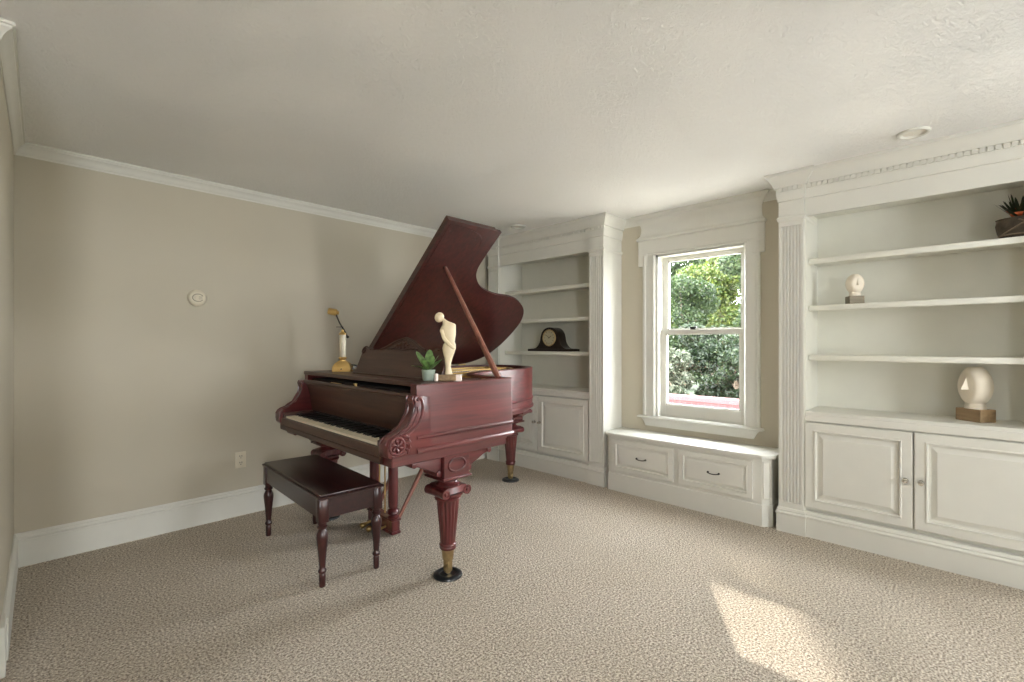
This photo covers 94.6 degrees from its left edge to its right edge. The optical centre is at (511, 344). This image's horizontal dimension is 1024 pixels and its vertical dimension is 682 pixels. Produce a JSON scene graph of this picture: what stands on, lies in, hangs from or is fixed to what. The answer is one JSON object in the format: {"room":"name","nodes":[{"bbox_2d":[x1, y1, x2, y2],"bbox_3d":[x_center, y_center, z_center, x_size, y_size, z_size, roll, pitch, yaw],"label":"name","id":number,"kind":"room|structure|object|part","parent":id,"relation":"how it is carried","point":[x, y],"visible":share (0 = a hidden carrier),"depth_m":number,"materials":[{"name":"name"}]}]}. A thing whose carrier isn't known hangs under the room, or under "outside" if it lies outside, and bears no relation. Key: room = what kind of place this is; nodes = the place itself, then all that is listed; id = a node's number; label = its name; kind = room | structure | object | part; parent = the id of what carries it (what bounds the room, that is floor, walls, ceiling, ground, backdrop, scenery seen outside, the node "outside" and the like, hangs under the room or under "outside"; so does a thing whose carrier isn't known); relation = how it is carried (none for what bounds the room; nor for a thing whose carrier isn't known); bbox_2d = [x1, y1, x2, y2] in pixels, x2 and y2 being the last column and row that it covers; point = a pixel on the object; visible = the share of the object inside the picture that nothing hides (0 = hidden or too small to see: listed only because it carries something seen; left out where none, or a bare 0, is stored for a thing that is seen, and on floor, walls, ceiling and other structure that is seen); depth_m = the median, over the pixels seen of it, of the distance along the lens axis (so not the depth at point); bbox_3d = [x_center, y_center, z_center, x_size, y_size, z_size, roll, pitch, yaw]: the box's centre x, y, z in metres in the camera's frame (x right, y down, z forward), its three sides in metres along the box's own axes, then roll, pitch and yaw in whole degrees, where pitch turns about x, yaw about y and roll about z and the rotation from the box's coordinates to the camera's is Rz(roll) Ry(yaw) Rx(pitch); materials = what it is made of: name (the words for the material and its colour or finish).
{"room":"music room","nodes":[
{"label":"music room","id":0,"kind":"room"},
{"bbox_2d":[0,67,13,620],"bbox_3d":[-2.402,0.060,2.155,1.410,2.440,0.164,0,0,44],"label":"wall","id":1,"kind":"structure","parent":0,"point":[6,148],"depth_m":2.16,"materials":[{"name":"beige paint"}]},
{"bbox_2d":[0,613,5,678],"bbox_3d":[-2.006,1.183,1.853,0.140,0.195,0.029,0,0,44],"label":"trim","id":2,"kind":"structure","parent":1,"relation":"attached to","point":[3,616],"depth_m":1.81,"materials":[{"name":"white paint"}]},
{"bbox_2d":[2,534,17,660],"bbox_3d":[-2.447,1.183,2.310,0.018,0.194,1.130,0,0,-45],"label":"baseboard","id":3,"kind":"structure","parent":1,"relation":"attached to","point":[9,598],"depth_m":2.18,"materials":[{"name":"white paint"}]},
{"bbox_2d":[0,18,24,153],"bbox_3d":[-2.369,-1.123,2.155,0.182,0.074,1.460,0,0,-45],"label":"trim","id":4,"kind":"structure","parent":1,"relation":"attached to","point":[9,63],"depth_m":2.01,"materials":[{"name":"white paint"}]},
{"bbox_2d":[14,155,487,533],"bbox_3d":[-1.492,0.060,4.221,0.150,2.440,4.400,0,0,44],"label":"wall","id":5,"kind":"structure","parent":0,"point":[130,394],"depth_m":3.21,"materials":[{"name":"beige paint"}]},
{"bbox_2d":[187,290,206,305],"bbox_3d":[-2.218,-0.328,3.333,0.037,0.116,0.116,0,0,44],"label":"smoke detector","id":6,"kind":"object","parent":5,"relation":"attached to","point":[195,297],"visible":1,"depth_m":3.32,"materials":[{"name":"beige plastic"}]},
{"bbox_2d":[14,142,436,237],"bbox_3d":[-1.562,-1.123,4.006,0.047,0.074,3.666,0,0,44],"label":"trim","id":7,"kind":"structure","parent":5,"relation":"attached to","point":[30,150],"depth_m":3.33,"materials":[{"name":"white paint"}]},
{"bbox_2d":[235,451,245,468],"bbox_3d":[-2.034,0.866,3.542,0.010,0.120,0.074,0,0,44],"label":"wall outlet","id":8,"kind":"object","parent":5,"relation":"attached to","point":[240,457],"visible":1,"depth_m":3.54,"materials":[{"name":"beige plastic"}]},
{"bbox_2d":[15,453,484,567],"bbox_3d":[-1.579,1.183,4.009,0.018,0.194,3.646,0,0,44],"label":"baseboard","id":9,"kind":"structure","parent":5,"relation":"attached to","point":[64,540],"depth_m":3.12,"materials":[{"name":"white paint"}]},
{"bbox_2d":[0,0,1023,236],"bbox_3d":[-0.277,-1.210,0.685,6.850,0.100,7.800,0,0,44],"label":"ceiling","id":10,"kind":"structure","parent":0,"point":[499,114],"depth_m":2.17,"materials":[{"name":"white paint"}]},
{"bbox_2d":[511,225,525,228],"bbox_3d":[0.060,-1.154,4.647,0.148,0.012,0.148,0,0,44],"label":"recessed light","id":11,"kind":"object","parent":10,"relation":"in","point":[512,226],"visible":1,"depth_m":4.64,"materials":[{"name":"white paint"}]},
{"bbox_2d":[896,126,930,139],"bbox_3d":[2.196,-1.154,2.585,0.148,0.012,0.148,0,0,44],"label":"recessed light","id":12,"kind":"object","parent":10,"relation":"in","point":[915,132],"visible":1,"depth_m":2.58,"materials":[{"name":"white paint"}]},
{"bbox_2d":[0,457,1023,681],"bbox_3d":[-0.277,1.330,0.685,6.850,0.100,7.800,0,0,44],"label":"floor","id":13,"kind":"structure","parent":0,"point":[563,579],"depth_m":2.32,"materials":[{"name":"beige carpet"}]},
{"bbox_2d":[262,454,383,587],"bbox_3d":[-1.204,1.035,2.935,0.372,0.490,0.986,0,0,-43],"label":"piano bench","id":14,"kind":"object","parent":13,"relation":"on","point":[325,488],"visible":1,"depth_m":2.69,"materials":[{"name":"brown wood"}]},
{"bbox_3d":[-1.631,1.046,3.164,0.060,0.468,0.059,0,0,-43],"label":"leg","id":15,"kind":"part","parent":14,"relation":"part of","materials":[{"name":"brown wood"}]},
{"bbox_3d":[-1.002,1.046,2.495,0.060,0.468,0.059,0,0,-43],"label":"leg","id":16,"kind":"part","parent":14,"relation":"part of","materials":[{"name":"brown wood"}]},
{"bbox_3d":[-1.204,0.802,2.935,0.372,0.023,0.986,0,0,-43],"label":"seat","id":17,"kind":"part","parent":14,"relation":"part of","materials":[{"name":"brown wood"}]},
{"bbox_3d":[-0.777,1.046,2.706,0.060,0.468,0.059,0,0,-43],"label":"leg","id":18,"kind":"part","parent":14,"relation":"part of","materials":[{"name":"brown wood"}]},
{"bbox_2d":[329,515,339,520],"bbox_3d":[-1.357,1.270,3.496,0.162,0.019,0.162,0,0,44],"label":"cup","id":19,"kind":"object","parent":13,"relation":"on","point":[338,516],"visible":0.12,"depth_m":3.45,"materials":[{"name":"black rubber"}]},
{"bbox_2d":[275,215,533,573],"bbox_3d":[-0.387,0.233,3.488,1.602,2.071,2.127,0,0,44],"label":"grand piano","id":20,"kind":"object","parent":19,"relation":"on","point":[383,411],"visible":0.93,"depth_m":2.96,"materials":[{"name":"brown wood"}]},
{"bbox_3d":[-1.357,0.978,3.496,0.150,0.305,0.150,0,0,44],"label":"leg","id":21,"kind":"part","parent":20,"relation":"part of","materials":[{"name":"brown wood"}]},
{"bbox_2d":[327,308,356,371],"bbox_3d":[-1.189,-0.033,3.395,0.257,0.455,0.114,0,0,-8],"label":"lamp","id":22,"kind":"object","parent":20,"relation":"on","point":[342,365],"visible":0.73,"depth_m":3.37,"materials":[{"name":"gold metal"}]},
{"bbox_3d":[-1.276,-0.232,3.377,0.079,0.057,0.048,0,0,-8],"label":"lamp shade","id":23,"kind":"part","parent":22,"relation":"part of","materials":[{"name":"gold metal"}]},
{"bbox_3d":[-1.220,-0.135,3.385,0.101,0.183,0.016,0,0,-8],"label":"arm","id":24,"kind":"part","parent":22,"relation":"part of","materials":[{"name":"metal"}]},
{"bbox_3d":[-0.981,0.879,3.365,0.090,0.578,0.090,0,0,44],"label":"lyre post","id":25,"kind":"part","parent":20,"relation":"part of","materials":[{"name":"brown wood"}]},
{"bbox_3d":[-0.882,0.879,3.283,0.009,0.582,0.009,0,0,-22],"label":"pedal rod","id":26,"kind":"part","parent":20,"relation":"part of","materials":[{"name":"gold metal"}]},
{"bbox_2d":[304,370,480,386],"bbox_3d":[-0.842,0.206,3.050,1.499,0.024,0.448,0,0,44],"label":"piano lid","id":27,"kind":"object","parent":20,"relation":"attached to","point":[360,375],"depth_m":2.82,"materials":[{"name":"brown wood"}]},
{"bbox_3d":[-0.801,0.879,3.183,0.090,0.578,0.090,0,0,44],"label":"lyre post","id":28,"kind":"part","parent":20,"relation":"part of","materials":[{"name":"brown wood"}]},
{"bbox_3d":[-0.393,0.562,3.495,1.489,0.056,2.051,0,0,44],"label":"frame","id":29,"kind":"part","parent":20,"relation":"part of","materials":[{"name":"brown wood"}]},
{"bbox_2d":[416,349,440,380],"bbox_3d":[-0.460,0.110,2.530,0.163,0.167,0.122,0,0,-13],"label":"potted plant","id":30,"kind":"object","parent":20,"relation":"on","point":[428,363],"visible":1,"depth_m":2.50,"materials":[{"name":"green plant"}]},
{"bbox_3d":[-0.447,0.164,2.526,0.073,0.059,0.073,0,0,44],"label":"pot","id":31,"kind":"part","parent":30,"relation":"part of","materials":[{"name":"ceramic"}]},
{"bbox_2d":[435,312,455,380],"bbox_3d":[-0.357,0.011,2.537,0.118,0.366,0.068,0,0,0],"label":"statue","id":32,"kind":"object","parent":20,"relation":"on","point":[448,329],"visible":0.98,"depth_m":2.52,"materials":[{"name":"beige ceramic"}]},
{"bbox_3d":[-0.344,-0.026,2.521,0.082,0.107,0.025,0,0,3],"label":"arm","id":33,"kind":"part","parent":32,"relation":"part of","materials":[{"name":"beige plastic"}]},
{"bbox_3d":[-0.327,-0.300,3.815,1.160,0.975,1.380,0,0,44],"label":"lid","id":34,"kind":"part","parent":20,"relation":"part of","materials":[{"name":"brown wood"}]},
{"bbox_3d":[-0.356,0.978,2.619,0.150,0.305,0.150,0,0,44],"label":"leg","id":35,"kind":"part","parent":20,"relation":"part of","materials":[{"name":"brown wood"}]},
{"bbox_2d":[456,374,461,380],"bbox_3d":[-0.297,0.180,2.537,0.052,0.035,0.032,0,0,0],"label":"box","id":36,"kind":"object","parent":20,"relation":"on","point":[458,376],"visible":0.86,"depth_m":2.52,"materials":[{"name":"white"}]},
{"bbox_3d":[-0.196,0.226,3.692,1.388,0.036,1.477,0,0,44],"label":"cast plate","id":37,"kind":"part","parent":20,"relation":"part of","materials":[{"name":"gold metal"}]},
{"bbox_3d":[-0.014,0.978,4.448,0.150,0.305,0.150,0,0,44],"label":"leg","id":38,"kind":"part","parent":20,"relation":"part of","materials":[{"name":"brown wood"}]},
{"bbox_2d":[433,566,462,581],"bbox_3d":[-0.356,1.270,2.619,0.162,0.019,0.162,0,0,44],"label":"cup","id":39,"kind":"object","parent":13,"relation":"on","point":[456,573],"visible":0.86,"depth_m":2.59,"materials":[{"name":"black plastic"}]},
{"bbox_2d":[502,477,518,482],"bbox_3d":[-0.014,1.270,4.448,0.162,0.019,0.162,0,0,44],"label":"cup","id":40,"kind":"object","parent":13,"relation":"on","point":[505,479],"visible":0.91,"depth_m":4.41,"materials":[{"name":"black rubber"}]},
{"bbox_2d":[487,212,625,486],"bbox_3d":[0.391,0.060,4.882,1.654,2.440,0.471,0,0,44],"label":"bookcase","id":41,"kind":"object","parent":13,"relation":"on","point":[566,276],"visible":0.88,"depth_m":4.69,"materials":[{"name":"paint"}]},
{"bbox_3d":[-0.017,0.120,5.330,0.020,2.120,0.355,0,0,44],"label":"panel","id":42,"kind":"part","parent":41,"relation":"part of","materials":[{"name":"paint"}]},
{"bbox_3d":[0.063,0.802,4.999,0.545,0.565,0.025,0,0,44],"label":"door","id":43,"kind":"part","parent":41,"relation":"part of","materials":[{"name":"white paint"}]},
{"bbox_3d":[0.315,0.830,4.803,1.190,0.700,0.032,0,0,44],"label":"frame","id":44,"kind":"part","parent":41,"relation":"part of","materials":[{"name":"white paint"}]},
{"bbox_3d":[0.443,-0.562,4.936,1.186,0.037,0.284,0,0,44],"label":"shelf","id":45,"kind":"part","parent":41,"relation":"part of","materials":[{"name":"paint"}]},
{"bbox_3d":[0.443,0.090,4.936,1.186,0.037,0.284,0,0,44],"label":"shelf","id":46,"kind":"part","parent":41,"relation":"part of","materials":[{"name":"paint"}]},
{"bbox_3d":[0.423,-0.920,4.915,1.190,0.020,0.340,0,0,44],"label":"panel","id":47,"kind":"part","parent":41,"relation":"part of","materials":[{"name":"paint"}]},
{"bbox_2d":[528,327,579,351],"bbox_3d":[0.422,-0.051,4.878,0.580,0.246,0.136,0,0,44],"label":"mantel clock","id":48,"kind":"object","parent":41,"relation":"on","point":[551,339],"visible":1,"depth_m":4.81,"materials":[{"name":"brown wood"}]},
{"bbox_3d":[0.443,-0.244,4.936,1.186,0.037,0.284,0,0,44],"label":"shelf","id":49,"kind":"part","parent":41,"relation":"part of","materials":[{"name":"paint"}]},
{"bbox_3d":[0.548,0.170,5.045,1.250,2.220,0.019,0,0,44],"label":"panel","id":50,"kind":"part","parent":41,"relation":"part of","materials":[{"name":"paint"}]},
{"bbox_3d":[0.360,-1.067,4.850,1.654,0.184,0.382,0,0,44],"label":"crown","id":51,"kind":"part","parent":41,"relation":"part of","materials":[{"name":"white paint"}]},
{"bbox_2d":[532,384,588,399],"bbox_3d":[0.415,0.478,4.907,1.190,0.067,0.364,0,0,44],"label":"countertop","id":52,"kind":"structure","parent":41,"relation":"on","point":[538,389],"depth_m":4.66,"materials":[{"name":"white paint"}]},
{"bbox_3d":[0.486,0.802,4.590,0.617,0.565,0.025,0,0,44],"label":"door","id":53,"kind":"part","parent":41,"relation":"part of","materials":[{"name":"white paint"}]},
{"bbox_2d":[605,427,778,526],"bbox_3d":[1.414,1.028,3.847,1.378,0.503,0.357,0,0,44],"label":"window seat","id":54,"kind":"object","parent":13,"relation":"on","point":[725,479],"visible":0.98,"depth_m":3.64,"materials":[{"name":"white paint"}]},
{"bbox_3d":[1.081,0.963,3.952,0.559,0.270,0.020,0,0,44],"label":"drawer","id":55,"kind":"part","parent":54,"relation":"part of","materials":[{"name":"white paint"}]},
{"bbox_3d":[1.421,0.790,3.849,1.372,0.027,0.344,0,0,44],"label":"seat","id":56,"kind":"part","parent":54,"relation":"part of","materials":[{"name":"white paint"}]},
{"bbox_3d":[1.509,0.963,3.539,0.545,0.270,0.020,0,0,44],"label":"drawer","id":57,"kind":"part","parent":54,"relation":"part of","materials":[{"name":"white paint"}]},
{"bbox_2d":[764,118,1023,589],"bbox_3d":[2.474,0.060,2.871,1.594,2.440,0.471,0,0,44],"label":"bookcase","id":58,"kind":"object","parent":13,"relation":"on","point":[875,455],"visible":1,"depth_m":2.94,"materials":[{"name":"paint"}]},
{"bbox_3d":[2.083,0.120,3.302,0.020,2.120,0.355,0,0,44],"label":"panel","id":59,"kind":"part","parent":58,"relation":"part of","materials":[{"name":"paint"}]},
{"bbox_2d":[845,274,864,303],"bbox_3d":[2.247,-0.361,3.096,0.101,0.196,0.115,0,0,16],"label":"head sculpture","id":60,"kind":"object","parent":58,"relation":"on","point":[854,284],"visible":0.98,"depth_m":3.07,"materials":[{"name":"white ceramic"}]},
{"bbox_3d":[2.162,0.802,2.972,0.547,0.565,0.025,0,0,44],"label":"door","id":61,"kind":"part","parent":58,"relation":"part of","materials":[{"name":"white paint"}]},
{"bbox_3d":[2.443,-1.067,2.839,1.594,0.184,0.382,0,0,44],"label":"crown","id":62,"kind":"part","parent":58,"relation":"part of","materials":[{"name":"white paint"}]},
{"bbox_3d":[2.318,0.805,2.787,0.030,0.029,0.034,0,0,44],"label":"knob","id":63,"kind":"part","parent":58,"relation":"part of","materials":[{"name":"metal"}]},
{"bbox_2d":[805,406,1023,441],"bbox_3d":[2.498,0.478,2.896,1.140,0.067,0.364,0,0,44],"label":"countertop","id":64,"kind":"structure","parent":58,"relation":"on","point":[927,423],"depth_m":2.80,"materials":[{"name":"white paint"}]},
{"bbox_3d":[2.397,0.830,2.792,1.140,0.700,0.032,0,0,44],"label":"frame","id":65,"kind":"part","parent":58,"relation":"part of","materials":[{"name":"white paint"}]},
{"bbox_3d":[2.525,-0.562,2.925,1.136,0.037,0.284,0,0,44],"label":"shelf","id":66,"kind":"part","parent":58,"relation":"part of","materials":[{"name":"paint"}]},
{"bbox_3d":[2.525,-0.244,2.925,1.136,0.037,0.284,0,0,44],"label":"shelf","id":67,"kind":"part","parent":58,"relation":"part of","materials":[{"name":"paint"}]},
{"bbox_3d":[2.525,0.090,2.925,1.136,0.037,0.284,0,0,44],"label":"shelf","id":68,"kind":"part","parent":58,"relation":"part of","materials":[{"name":"paint"}]},
{"bbox_3d":[2.506,-0.920,2.904,1.140,0.020,0.340,0,0,44],"label":"panel","id":69,"kind":"part","parent":58,"relation":"part of","materials":[{"name":"paint"}]},
{"bbox_3d":[2.631,0.170,3.034,1.200,2.220,0.019,0,0,44],"label":"panel","id":70,"kind":"part","parent":58,"relation":"part of","materials":[{"name":"paint"}]},
{"bbox_3d":[2.370,0.805,2.737,0.030,0.029,0.034,0,0,44],"label":"knob","id":71,"kind":"part","parent":58,"relation":"part of","materials":[{"name":"metal"}]},
{"bbox_3d":[2.573,0.802,2.575,0.579,0.565,0.025,0,0,44],"label":"door","id":72,"kind":"part","parent":58,"relation":"part of","materials":[{"name":"white paint"}]},
{"bbox_2d":[956,367,995,422],"bbox_3d":[2.680,0.287,2.741,0.178,0.315,0.148,0,0,-8],"label":"head sculpture","id":73,"kind":"object","parent":58,"relation":"on","point":[975,384],"visible":1,"depth_m":2.70,"materials":[{"name":"beige stone"}]},
{"bbox_2d":[995,195,1023,237],"bbox_3d":[2.800,-0.706,2.579,0.239,0.248,0.310,0,0,44],"label":"bromeliad","id":74,"kind":"object","parent":58,"relation":"on","point":[1013,226],"visible":0.99,"depth_m":2.57,"materials":[{"name":"plant"}]},
{"bbox_2d":[1010,211,1023,216],"bbox_3d":[2.779,-0.717,2.583,0.080,0.056,0.070,0,0,44],"label":"flower","id":75,"kind":"object","parent":74,"relation":"on","point":[1018,213],"depth_m":2.56,"materials":[{"name":"orange plant"}]},
{"bbox_2d":[995,215,1023,237],"bbox_3d":[2.800,-0.637,2.575,0.233,0.112,0.156,0,0,44],"label":"planter","id":76,"kind":"object","parent":58,"relation":"on","point":[1013,226],"depth_m":2.57,"materials":[{"name":"wood"}]},
{"bbox_2d":[622,200,778,447],"bbox_3d":[2.311,0.060,3.350,6.530,2.440,0.170,0,0,44],"label":"wall","id":77,"kind":"structure","parent":0,"point":[632,275],"depth_m":3.85,"materials":[{"name":"beige paint"}]},
{"bbox_2d":[631,189,768,438],"bbox_3d":[1.597,-0.215,4.017,1.144,1.890,0.282,0,0,44],"label":"window","id":78,"kind":"structure","parent":77,"relation":"in","point":[732,225],"depth_m":3.93,"materials":[{"name":"white paint"}]},
{"bbox_3d":[1.548,0.686,3.968,1.054,0.088,0.100,0,0,44],"label":"sill","id":79,"kind":"part","parent":78,"relation":"part of","materials":[{"name":"white paint"}]},
{"bbox_3d":[1.545,-0.150,3.953,0.980,1.580,0.026,0,0,44],"label":"casing","id":80,"kind":"part","parent":78,"relation":"part of","materials":[{"name":"white paint"}]},
{"bbox_3d":[1.610,0.253,4.010,0.721,0.762,0.035,0,0,44],"label":"sash","id":81,"kind":"part","parent":78,"relation":"part of","materials":[{"name":"white paint"}]},
{"bbox_3d":[1.638,-0.436,4.039,0.721,0.684,0.035,0,0,44],"label":"sash","id":82,"kind":"part","parent":78,"relation":"part of","materials":[{"name":"white paint"}]},
{"bbox_2d":[624,189,776,228],"bbox_3d":[1.532,-1.123,3.951,1.395,0.074,0.047,0,0,44],"label":"trim","id":83,"kind":"structure","parent":77,"relation":"attached to","point":[771,195],"depth_m":3.59,"materials":[{"name":"white paint"}]},
{"bbox_2d":[670,258,740,327],"bbox_3d":[10.816,-2.247,27.579,6.523,7.962,8.102,0,0,26],"label":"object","id":84,"kind":"object","parent":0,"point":[680,264],"visible":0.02,"depth_m":25.86,"materials":[{"name":"green plant"}]},
{"label":"outside","id":85,"kind":"structure","parent":0,"visible":0},
{"bbox_2d":[687,371,738,396],"bbox_3d":[9.895,1.680,24.642,60.000,0.100,40.800,0,0,44],"label":"lawn","id":86,"kind":"structure","parent":85,"point":[691,391],"depth_m":17.05,"materials":[{"name":"green plant"}]},
{"bbox_2d":[670,297,678,327],"bbox_3d":[6.334,-0.929,22.428,3.182,5.238,3.097,0,0,38],"label":"tree","id":87,"kind":"object","parent":86,"relation":"on","point":[671,311],"visible":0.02,"depth_m":21.84,"materials":[{"name":"green plant"}]},
{"bbox_2d":[668,346,695,394],"bbox_3d":[4.382,0.870,13.329,1.452,1.800,1.410,0,0,44],"label":"shrub","id":88,"kind":"object","parent":86,"relation":"on","point":[685,381],"visible":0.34,"depth_m":13.13,"materials":[{"name":"green plant"}]},
{"bbox_2d":[668,273,726,385],"bbox_3d":[6.478,-0.442,17.345,3.116,4.266,2.400,0,0,34],"label":"tree","id":89,"kind":"object","parent":86,"relation":"on","point":[691,296],"visible":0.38,"depth_m":17.04,"materials":[{"name":"green plant"}]},
{"bbox_2d":[668,393,738,408],"bbox_3d":[3.928,1.445,11.985,13.000,0.370,0.400,0,0,44],"label":"wall","id":90,"kind":"structure","parent":86,"relation":"on","point":[719,402],"depth_m":11.19,"materials":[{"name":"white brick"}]},
{"bbox_2d":[675,256,740,334],"bbox_3d":[9.004,-1.274,19.694,4.254,5.926,3.792,0,0,44],"label":"tree","id":91,"kind":"object","parent":86,"relation":"on","point":[726,314],"visible":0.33,"depth_m":19.09,"materials":[{"name":"green plant"}]},
{"bbox_2d":[678,322,737,396],"bbox_3d":[5.905,0.534,13.739,1.959,2.401,1.348,0,0,-12],"label":"shrub","id":92,"kind":"object","parent":86,"relation":"on","point":[704,352],"visible":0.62,"depth_m":13.51,"materials":[{"name":"green plant"}]},
{"bbox_2d":[709,334,738,398],"bbox_3d":[5.861,0.701,12.076,1.468,1.982,1.475,0,0,-12],"label":"shrub","id":93,"kind":"object","parent":86,"relation":"on","point":[729,355],"visible":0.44,"depth_m":11.99,"materials":[{"name":"green plant"}]},
{"bbox_2d":[715,254,740,334],"bbox_3d":[7.786,-0.742,15.071,2.556,4.858,2.011,0,0,-3],"label":"tree","id":94,"kind":"object","parent":86,"relation":"on","point":[727,262],"visible":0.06,"depth_m":14.82,"materials":[{"name":"green plant"}]}
]}

